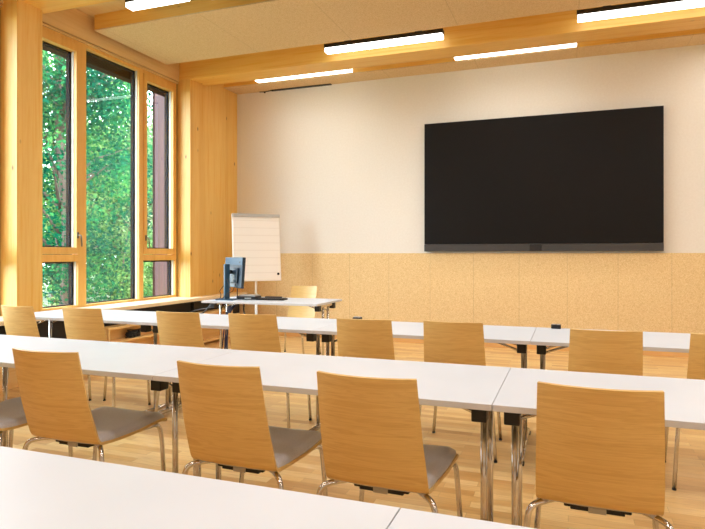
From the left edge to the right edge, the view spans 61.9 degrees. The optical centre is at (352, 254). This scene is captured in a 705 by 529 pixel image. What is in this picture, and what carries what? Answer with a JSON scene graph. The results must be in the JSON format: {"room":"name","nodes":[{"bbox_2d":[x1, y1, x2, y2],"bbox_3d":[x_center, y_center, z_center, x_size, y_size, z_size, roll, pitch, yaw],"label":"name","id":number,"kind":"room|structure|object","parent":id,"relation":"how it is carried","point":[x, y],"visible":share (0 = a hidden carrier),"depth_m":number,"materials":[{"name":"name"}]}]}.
{"room":"classroom","nodes":[
{"label":"classroom","id":0,"kind":"room"},
{"bbox_2d":[75,0,127,17],"bbox_3d":[0.499,-2.806,2.374,10.300,0.200,12.000,0,0,20],"label":"ceiling","id":1,"kind":"structure","parent":0,"point":[117,5],"depth_m":6.47,"materials":[{"name":"brown wood"}]},
{"bbox_2d":[3,0,114,13],"bbox_3d":[1.244,-2.578,4.143,9.720,0.295,0.364,0,0,20],"label":"ceiling beam","id":2,"kind":"structure","parent":1,"relation":"attached to","point":[47,6],"depth_m":5.69,"materials":[{"name":"brown wood"}]},
{"bbox_2d":[42,8,178,83],"bbox_3d":[-2.933,-2.541,7.092,0.205,0.330,2.430,0,0,20],"label":"wall","id":3,"kind":"structure","parent":1,"relation":"attached to","point":[72,23],"depth_m":6.77,"materials":[{"name":"brown wood"}]},
{"bbox_2d":[42,44,164,96],"bbox_3d":[-3.058,-2.396,7.157,0.125,0.310,2.530,0,0,20],"label":"box","id":4,"kind":"object","parent":3,"relation":"attached to","point":[92,62],"visible":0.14,"depth_m":7.16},
{"bbox_2d":[125,0,189,10],"bbox_3d":[-1.938,-2.598,5.835,0.708,0.225,0.110,0,0,20],"label":"ceiling light","id":5,"kind":"object","parent":1,"relation":"attached to","point":[133,5],"visible":1,"depth_m":5.85,"materials":[{"name":"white plastic"}]},
{"bbox_2d":[255,69,352,82],"bbox_3d":[-0.698,-2.598,8.225,1.468,0.225,0.110,0,0,20],"label":"ceiling light","id":6,"kind":"object","parent":1,"relation":"attached to","point":[347,70],"visible":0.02,"depth_m":8.21,"materials":[{"name":"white plastic"}]},
{"bbox_2d":[94,0,644,64],"bbox_3d":[1.820,-2.617,5.580,9.630,0.177,1.270,0,0,20],"label":"ceiling panel","id":7,"kind":"object","parent":1,"relation":"attached to","point":[193,30],"visible":1,"depth_m":6.38,"materials":[{"name":"brown wood"}]},
{"bbox_2d":[324,28,443,53],"bbox_3d":[0.357,-2.598,7.006,1.468,0.225,0.110,0,0,20],"label":"ceiling light","id":8,"kind":"object","parent":1,"relation":"attached to","point":[421,36],"visible":0.84,"depth_m":6.96,"materials":[{"name":"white plastic"}]},
{"bbox_2d":[179,0,704,85],"bbox_3d":[2.186,-2.578,6.708,9.720,0.295,0.368,0,0,20],"label":"ceiling beam","id":9,"kind":"structure","parent":1,"relation":"attached to","point":[558,28],"depth_m":6.94,"materials":[{"name":"brown wood"}]},
{"bbox_2d":[224,28,704,93],"bbox_3d":[2.569,-2.617,7.483,9.535,0.177,0.380,0,0,20],"label":"ceiling panel","id":10,"kind":"object","parent":1,"relation":"attached to","point":[695,36],"visible":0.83,"depth_m":7.75,"materials":[{"name":"brown wood"}]},
{"bbox_2d":[454,43,576,59],"bbox_3d":[1.987,-2.598,7.239,1.468,0.225,0.110,0,0,20],"label":"ceiling light","id":11,"kind":"object","parent":1,"relation":"attached to","point":[572,44],"visible":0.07,"depth_m":7.20,"materials":[{"name":"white plastic"}]},
{"bbox_2d":[577,0,704,22],"bbox_3d":[3.079,-2.598,6.007,1.468,0.225,0.110,0,0,20],"label":"ceiling light","id":12,"kind":"object","parent":1,"relation":"attached to","point":[651,6],"visible":0.87,"depth_m":6.03,"materials":[{"name":"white plastic"}]},
{"bbox_2d":[177,79,236,296],"bbox_3d":[-2.217,-0.728,8.789,0.380,3.955,1.228,0,0,20],"label":"wall","id":13,"kind":"structure","parent":0,"point":[206,115],"depth_m":8.44,"materials":[{"name":"brown wood"}]},
{"bbox_2d":[153,93,166,295],"bbox_3d":[-2.709,-0.551,8.412,0.315,4.300,0.075,0,0,20],"label":"facade fin","id":14,"kind":"object","parent":13,"relation":"attached to","point":[159,268],"visible":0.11,"depth_m":8.39,"materials":[{"name":"pink metal"}]},
{"bbox_2d":[191,299,238,312],"bbox_3d":[-2.016,0.779,8.698,0.060,0.280,1.200,0,0,20],"label":"trim","id":15,"kind":"structure","parent":13,"relation":"attached to","point":[195,305],"depth_m":8.34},
{"bbox_2d":[196,292,246,299],"bbox_3d":[-1.950,0.615,8.674,0.200,0.042,1.200,0,0,20],"label":"sill","id":16,"kind":"structure","parent":13,"relation":"attached to","point":[232,294],"depth_m":8.46,"materials":[{"name":"brown wood"}]},
{"bbox_2d":[0,336,704,528],"bbox_3d":[0.499,1.309,2.374,10.300,0.120,12.000,0,0,20],"label":"floor","id":17,"kind":"structure","parent":0,"point":[684,508],"depth_m":3.68,"materials":[{"name":"brown wood"}]},
{"bbox_2d":[0,335,38,343],"bbox_3d":[-2.693,0.879,3.523,1.398,0.740,0.700,0,0,20],"label":"conference table","id":18,"kind":"object","parent":17,"relation":"on","point":[3,338],"visible":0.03,"depth_m":3.55,"materials":[{"name":"white laminate"}]},
{"bbox_2d":[0,0,41,315],"bbox_3d":[-3.319,-0.728,5.786,0.380,3.955,0.290,0,0,20],"label":"pillar","id":19,"kind":"structure","parent":17,"relation":"on","point":[20,21],"depth_m":5.65,"materials":[{"name":"brown wood"}]},
{"bbox_2d":[36,320,46,337],"bbox_3d":[-3.113,0.779,5.710,0.060,0.280,0.290,0,0,20],"label":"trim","id":20,"kind":"structure","parent":19,"relation":"attached to","point":[42,327],"depth_m":5.79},
{"bbox_2d":[0,397,72,456],"bbox_3d":[-1.771,0.828,2.941,0.513,0.844,0.611,0,0,20],"label":"chair","id":21,"kind":"object","parent":17,"relation":"on","point":[12,414],"visible":0.42,"depth_m":2.95,"materials":[{"name":"brown wood"}]},
{"bbox_2d":[1,305,90,400],"bbox_3d":[-2.549,0.828,4.885,0.513,0.844,0.611,0,0,23],"label":"chair","id":22,"kind":"object","parent":17,"relation":"on","point":[18,320],"visible":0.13,"depth_m":4.62,"materials":[{"name":"brown wood"}]},
{"bbox_2d":[12,348,166,471],"bbox_3d":[-1.219,0.828,2.744,0.513,0.844,0.611,0,0,20],"label":"chair","id":23,"kind":"object","parent":17,"relation":"on","point":[52,389],"visible":0.94,"depth_m":2.53,"materials":[{"name":"brown wood"}]},
{"bbox_2d":[62,307,150,407],"bbox_3d":[-1.976,0.828,4.710,0.513,0.844,0.611,0,0,18],"label":"chair","id":24,"kind":"object","parent":17,"relation":"on","point":[80,323],"visible":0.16,"depth_m":4.45,"materials":[{"name":"brown wood"}]},
{"bbox_2d":[34,309,179,411],"bbox_3d":[-2.122,0.879,4.980,1.398,0.740,0.700,0,0,20],"label":"conference table","id":25,"kind":"object","parent":17,"relation":"on","point":[109,316],"visible":0.24,"depth_m":4.80,"materials":[{"name":"white laminate"}]},
{"bbox_2d":[0,337,237,476],"bbox_3d":[-1.379,0.879,3.040,1.398,0.740,0.700,0,0,20],"label":"conference table","id":26,"kind":"object","parent":17,"relation":"on","point":[99,358],"visible":0.52,"depth_m":2.96,"materials":[{"name":"white laminate"}]},
{"bbox_2d":[105,308,232,344],"bbox_3d":[-2.290,1.027,7.595,0.155,0.445,2.520,0,0,20],"label":"window bench","id":27,"kind":"object","parent":17,"relation":"on","point":[114,333],"depth_m":6.94,"materials":[{"name":"brown wood"}]},
{"bbox_2d":[105,308,225,330],"bbox_3d":[-2.290,0.817,7.595,0.155,0.025,2.520,0,0,20],"label":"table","id":28,"kind":"object","parent":27,"relation":"attached to","point":[120,326],"depth_m":6.73,"materials":[{"name":"white laminate"}]},
{"bbox_2d":[203,334,229,342],"bbox_3d":[-2.286,1.207,7.606,0.155,0.025,2.495,0,0,20],"label":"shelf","id":29,"kind":"object","parent":27,"relation":"attached to","point":[212,337],"depth_m":8.38,"materials":[{"name":"brown wood"}]},
{"bbox_2d":[155,311,204,411],"bbox_3d":[-1.149,0.828,4.403,0.513,0.844,0.611,0,0,20],"label":"chair","id":30,"kind":"object","parent":17,"relation":"on","point":[174,328],"visible":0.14,"depth_m":4.14,"materials":[{"name":"brown wood"}]},
{"bbox_2d":[0,446,399,528],"bbox_3d":[-0.681,0.879,1.095,1.398,0.740,0.700,0,0,20],"label":"conference table","id":31,"kind":"object","parent":17,"relation":"on","point":[39,490],"visible":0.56,"depth_m":1.20,"materials":[{"name":"white laminate"}]},
{"bbox_2d":[142,313,336,430],"bbox_3d":[-0.807,0.879,4.497,1.398,0.740,0.700,0,0,20],"label":"conference table","id":32,"kind":"object","parent":17,"relation":"on","point":[301,326],"visible":0.24,"depth_m":4.32,"materials":[{"name":"white laminate"}]},
{"bbox_2d":[177,360,327,495],"bbox_3d":[-0.408,0.828,2.433,0.513,0.844,0.611,0,0,21],"label":"chair","id":33,"kind":"object","parent":17,"relation":"on","point":[224,409],"visible":0.92,"depth_m":2.21,"materials":[{"name":"brown wood"}]},
{"bbox_2d":[231,213,280,313],"bbox_3d":[-1.356,0.339,8.286,0.587,1.820,0.580,0,0,19],"label":"flip chart","id":34,"kind":"object","parent":17,"relation":"on","point":[255,237],"visible":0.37,"depth_m":8.28,"materials":[{"name":"paper"}]},
{"bbox_2d":[228,313,311,427],"bbox_3d":[-0.607,0.828,4.256,0.513,0.844,0.611,0,0,17],"label":"chair","id":35,"kind":"object","parent":17,"relation":"on","point":[250,332],"visible":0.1,"depth_m":4.00,"materials":[{"name":"brown wood"}]},
{"bbox_2d":[201,296,341,354],"bbox_3d":[-0.886,0.879,6.551,1.368,0.740,0.740,0,0,19],"label":"desk","id":36,"kind":"object","parent":17,"relation":"on","point":[319,304],"visible":0.59,"depth_m":6.33,"materials":[{"name":"white laminate"}]},
{"bbox_2d":[191,304,244,313],"bbox_3d":[-1.685,0.880,6.988,1.396,0.706,0.331,0,0,39],"label":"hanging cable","id":37,"kind":"object","parent":36,"relation":"hanging from","point":[243,304],"visible":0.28,"depth_m":6.81,"materials":[{"name":"black plastic"}]},
{"bbox_2d":[222,304,236,348],"bbox_3d":[-1.487,0.876,7.038,0.276,0.736,0.712,0,0,-23],"label":"cable bundle","id":38,"kind":"object","parent":36,"relation":"attached to","point":[230,308],"visible":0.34,"depth_m":6.71,"materials":[{"name":"plastic"}]},
{"bbox_2d":[215,257,245,300],"bbox_3d":[-1.423,0.272,6.601,0.262,0.475,0.600,0,0,-30],"label":"monitor","id":39,"kind":"object","parent":36,"relation":"on","point":[234,267],"visible":1,"depth_m":6.52,"materials":[{"name":"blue plastic"}]},
{"bbox_2d":[236,288,260,299],"bbox_3d":[-1.177,0.447,6.654,0.237,0.125,0.176,0,0,16],"label":"box","id":40,"kind":"object","parent":36,"relation":"on","point":[243,296],"visible":0.94,"depth_m":6.59,"materials":[{"name":"black plastic"}]},
{"bbox_2d":[255,297,287,300],"bbox_3d":[-0.903,0.498,6.564,0.330,0.022,0.150,0,0,12],"label":"keyboard","id":41,"kind":"object","parent":36,"relation":"on","point":[260,298],"visible":1,"depth_m":6.50,"materials":[{"name":"black plastic"}]},
{"bbox_2d":[284,286,320,353],"bbox_3d":[-0.704,0.828,7.251,0.513,0.844,0.611,0,0,20],"label":"chair","id":42,"kind":"object","parent":17,"relation":"on","point":[296,291],"visible":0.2,"depth_m":7.47,"materials":[{"name":"brown wood"}]},
{"bbox_2d":[153,350,510,521],"bbox_3d":[-0.064,0.879,2.558,1.398,0.740,0.700,0,0,20],"label":"conference table","id":43,"kind":"object","parent":17,"relation":"on","point":[474,389],"visible":0.53,"depth_m":2.45,"materials":[{"name":"white laminate"}]},
{"bbox_2d":[336,318,394,359],"bbox_3d":[0.151,0.828,3.956,0.513,0.844,0.611,0,0,18],"label":"chair","id":44,"kind":"object","parent":17,"relation":"on","point":[359,338],"visible":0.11,"depth_m":3.69,"materials":[{"name":"brown wood"}]},
{"bbox_2d":[316,371,462,516],"bbox_3d":[0.143,0.828,2.225,0.513,0.844,0.611,0,0,22],"label":"chair","id":45,"kind":"object","parent":17,"relation":"on","point":[371,431],"visible":0.94,"depth_m":2.00,"materials":[{"name":"brown wood"}]},
{"bbox_2d":[312,321,535,465],"bbox_3d":[0.507,0.879,4.015,1.398,0.740,0.700,0,0,20],"label":"conference table","id":46,"kind":"object","parent":17,"relation":"on","point":[521,337],"visible":0.53,"depth_m":3.82,"materials":[{"name":"white laminate"}]},
{"bbox_2d":[419,320,501,462],"bbox_3d":[0.698,0.828,3.800,0.513,0.844,0.611,0,0,20],"label":"chair","id":47,"kind":"object","parent":17,"relation":"on","point":[444,342],"visible":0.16,"depth_m":3.54,"materials":[{"name":"brown wood"}]},
{"bbox_2d":[388,508,535,528],"bbox_3d":[0.633,0.879,0.612,1.398,0.740,0.700,0,0,20],"label":"conference table","id":48,"kind":"object","parent":17,"relation":"on","point":[405,518],"visible":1,"depth_m":1.11,"materials":[{"name":"white laminate"}]},
{"bbox_2d":[523,381,673,528],"bbox_3d":[0.855,0.828,2.057,0.513,0.844,0.611,0,0,21],"label":"chair","id":49,"kind":"object","parent":17,"relation":"on","point":[601,451],"visible":1,"depth_m":1.83,"materials":[{"name":"brown wood"}]},
{"bbox_2d":[492,367,704,525],"bbox_3d":[1.250,0.879,2.075,1.398,0.740,0.700,0,0,20],"label":"conference table","id":50,"kind":"object","parent":17,"relation":"on","point":[517,396],"visible":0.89,"depth_m":2.18,"materials":[{"name":"white laminate"}]},
{"bbox_2d":[568,329,642,375],"bbox_3d":[1.440,0.828,3.410,0.513,0.844,0.611,0,0,17],"label":"chair","id":51,"kind":"object","parent":17,"relation":"on","point":[592,351],"visible":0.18,"depth_m":3.15,"materials":[{"name":"brown wood"}]},
{"bbox_2d":[531,327,690,369],"bbox_3d":[1.821,0.879,3.532,1.398,0.740,0.700,0,0,20],"label":"conference table","id":52,"kind":"object","parent":17,"relation":"on","point":[542,337],"visible":0.53,"depth_m":3.51,"materials":[{"name":"white laminate"}]},
{"bbox_2d":[551,324,560,328],"bbox_3d":[1.396,0.494,4.028,0.064,0.031,0.050,0,0,20],"label":"socket","id":53,"kind":"object","parent":52,"relation":"on","point":[553,326],"visible":1,"depth_m":4.01,"materials":[{"name":"black plastic"}]},
{"bbox_2d":[665,333,704,490],"bbox_3d":[2.004,0.828,3.221,0.513,0.844,0.611,0,0,20],"label":"chair","id":54,"kind":"object","parent":17,"relation":"on","point":[696,360],"visible":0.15,"depth_m":3.05,"materials":[{"name":"brown wood"}]},
{"bbox_2d":[237,44,704,252],"bbox_3d":[2.506,-0.728,7.842,10.300,3.955,0.250,0,0,20],"label":"wall","id":55,"kind":"structure","parent":0,"point":[341,166],"depth_m":8.37,"materials":[{"name":"beige paint"}]},
{"bbox_2d":[264,83,331,92],"bbox_3d":[-0.878,-2.509,8.924,1.201,0.041,0.052,0,0,20],"label":"track","id":56,"kind":"object","parent":55,"relation":"attached to","point":[330,83],"visible":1,"depth_m":8.87,"materials":[{"name":"black metal"}]},
{"bbox_2d":[236,253,704,333],"bbox_3d":[2.497,0.587,7.700,9.820,1.205,0.022,0,0,20],"label":"panelling","id":57,"kind":"object","parent":55,"relation":"attached to","point":[645,292],"visible":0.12,"depth_m":7.84,"materials":[{"name":"brown wood"}]},
{"bbox_2d":[278,332,688,357],"bbox_3d":[2.636,1.219,7.645,9.520,0.060,0.030,0,0,20],"label":"baseboard","id":58,"kind":"structure","parent":55,"relation":"attached to","point":[652,353],"depth_m":7.81,"materials":[{"name":"brown wood"}]},
{"bbox_2d":[424,106,663,251],"bbox_3d":[2.405,-0.925,7.691,2.970,1.772,0.102,0,0,20],"label":"wall display","id":59,"kind":"object","parent":55,"relation":"attached to","point":[593,179],"visible":1,"depth_m":7.61,"materials":[{"name":"black glass"}]},
{"bbox_3d":[-2.927,0.942,7.087,0.220,0.615,2.423,0,0,20],"label":"wall","id":60,"kind":"structure","parent":0,"visible":0},
{"bbox_2d":[42,26,176,310],"bbox_3d":[-2.889,-0.891,7.071,0.181,2.970,2.416,0,0,20],"label":"window","id":61,"kind":"structure","parent":60,"relation":"in","point":[76,51],"depth_m":7.48,"materials":[{"name":"beige wood"}]},
{"bbox_2d":[47,302,190,338],"bbox_3d":[-2.739,0.779,7.018,0.180,0.280,2.423,0,0,20],"label":"window bench","id":62,"kind":"object","parent":60,"relation":"attached to","point":[58,327],"depth_m":7.20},
{"bbox_2d":[79,297,201,309],"bbox_3d":[-2.690,0.615,7.007,0.440,0.042,2.438,0,0,20],"label":"sill","id":63,"kind":"structure","parent":60,"relation":"on","point":[172,300],"depth_m":7.16,"materials":[{"name":"brown wood"}]},
{"bbox_3d":[-3.859,0.942,4.547,0.220,0.615,2.407,0,0,20],"label":"wall","id":64,"kind":"structure","parent":0,"visible":0},
{"bbox_2d":[0,316,3,325],"bbox_3d":[-3.624,0.615,4.461,0.440,0.042,2.407,0,0,20],"label":"sill","id":65,"kind":"structure","parent":64,"relation":"on","point":[1,317],"depth_m":5.23,"materials":[{"name":"brown wood"}]},
{"bbox_2d":[0,326,5,334],"bbox_3d":[-3.671,0.779,4.478,0.180,0.280,2.407,0,0,20],"label":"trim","id":66,"kind":"structure","parent":64,"relation":"attached to","point":[2,328],"depth_m":5.42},
{"bbox_2d":[0,367,18,390],"bbox_3d":[-3.648,1.084,4.470,0.230,0.330,2.407,0,0,20],"label":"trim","id":67,"kind":"structure","parent":64,"relation":"attached to","point":[12,378],"depth_m":5.44,"materials":[{"name":"brown wood"}]},
{"label":"outside","id":68,"kind":"structure","parent":0,"visible":0},
{"bbox_2d":[42,272,109,306],"bbox_3d":[-23.897,1.724,30.080,54.400,0.250,80.000,0,0,20],"label":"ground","id":69,"kind":"structure","parent":68,"point":[43,298],"depth_m":22.24,"materials":[{"name":"white"}]},
{"bbox_2d":[42,112,95,292],"bbox_3d":[-11.604,-2.138,22.202,7.096,8.627,6.549,0,0,-27],"label":"tree","id":70,"kind":"object","parent":69,"relation":"on","point":[52,112],"visible":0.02,"depth_m":22.78,"materials":[{"name":"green plant"}]},
{"bbox_2d":[42,50,152,306],"bbox_3d":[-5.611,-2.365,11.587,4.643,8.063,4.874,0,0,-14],"label":"tree","id":71,"kind":"object","parent":69,"relation":"on","point":[56,121],"visible":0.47,"depth_m":11.25,"materials":[{"name":"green plant"}]},
{"bbox_2d":[42,224,152,304],"bbox_3d":[-5.500,0.478,13.791,3.301,2.506,3.616,0,0,-40],"label":"shrub","id":72,"kind":"object","parent":69,"relation":"on","point":[120,278],"visible":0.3,"depth_m":13.38,"materials":[{"name":"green plant"}]},
{"bbox_2d":[44,106,152,300],"bbox_3d":[-5.736,-1.152,16.352,5.718,6.292,5.817,0,0,-12],"label":"tree","id":73,"kind":"object","parent":69,"relation":"on","point":[149,132],"visible":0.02,"depth_m":15.57,"materials":[{"name":"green plant"}]},
{"bbox_2d":[52,78,152,289],"bbox_3d":[-7.793,-2.848,20.732,5.981,9.110,6.122,0,0,5],"label":"tree","id":74,"kind":"object","parent":69,"relation":"on","point":[151,116],"visible":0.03,"depth_m":20.01,"materials":[{"name":"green plant"}]},
{"bbox_2d":[107,233,152,297],"bbox_3d":[-4.848,0.593,15.053,2.677,2.508,3.371,0,0,-8],"label":"shrub","id":75,"kind":"object","parent":69,"relation":"on","point":[151,268],"visible":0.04,"depth_m":14.32,"materials":[{"name":"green plant"}]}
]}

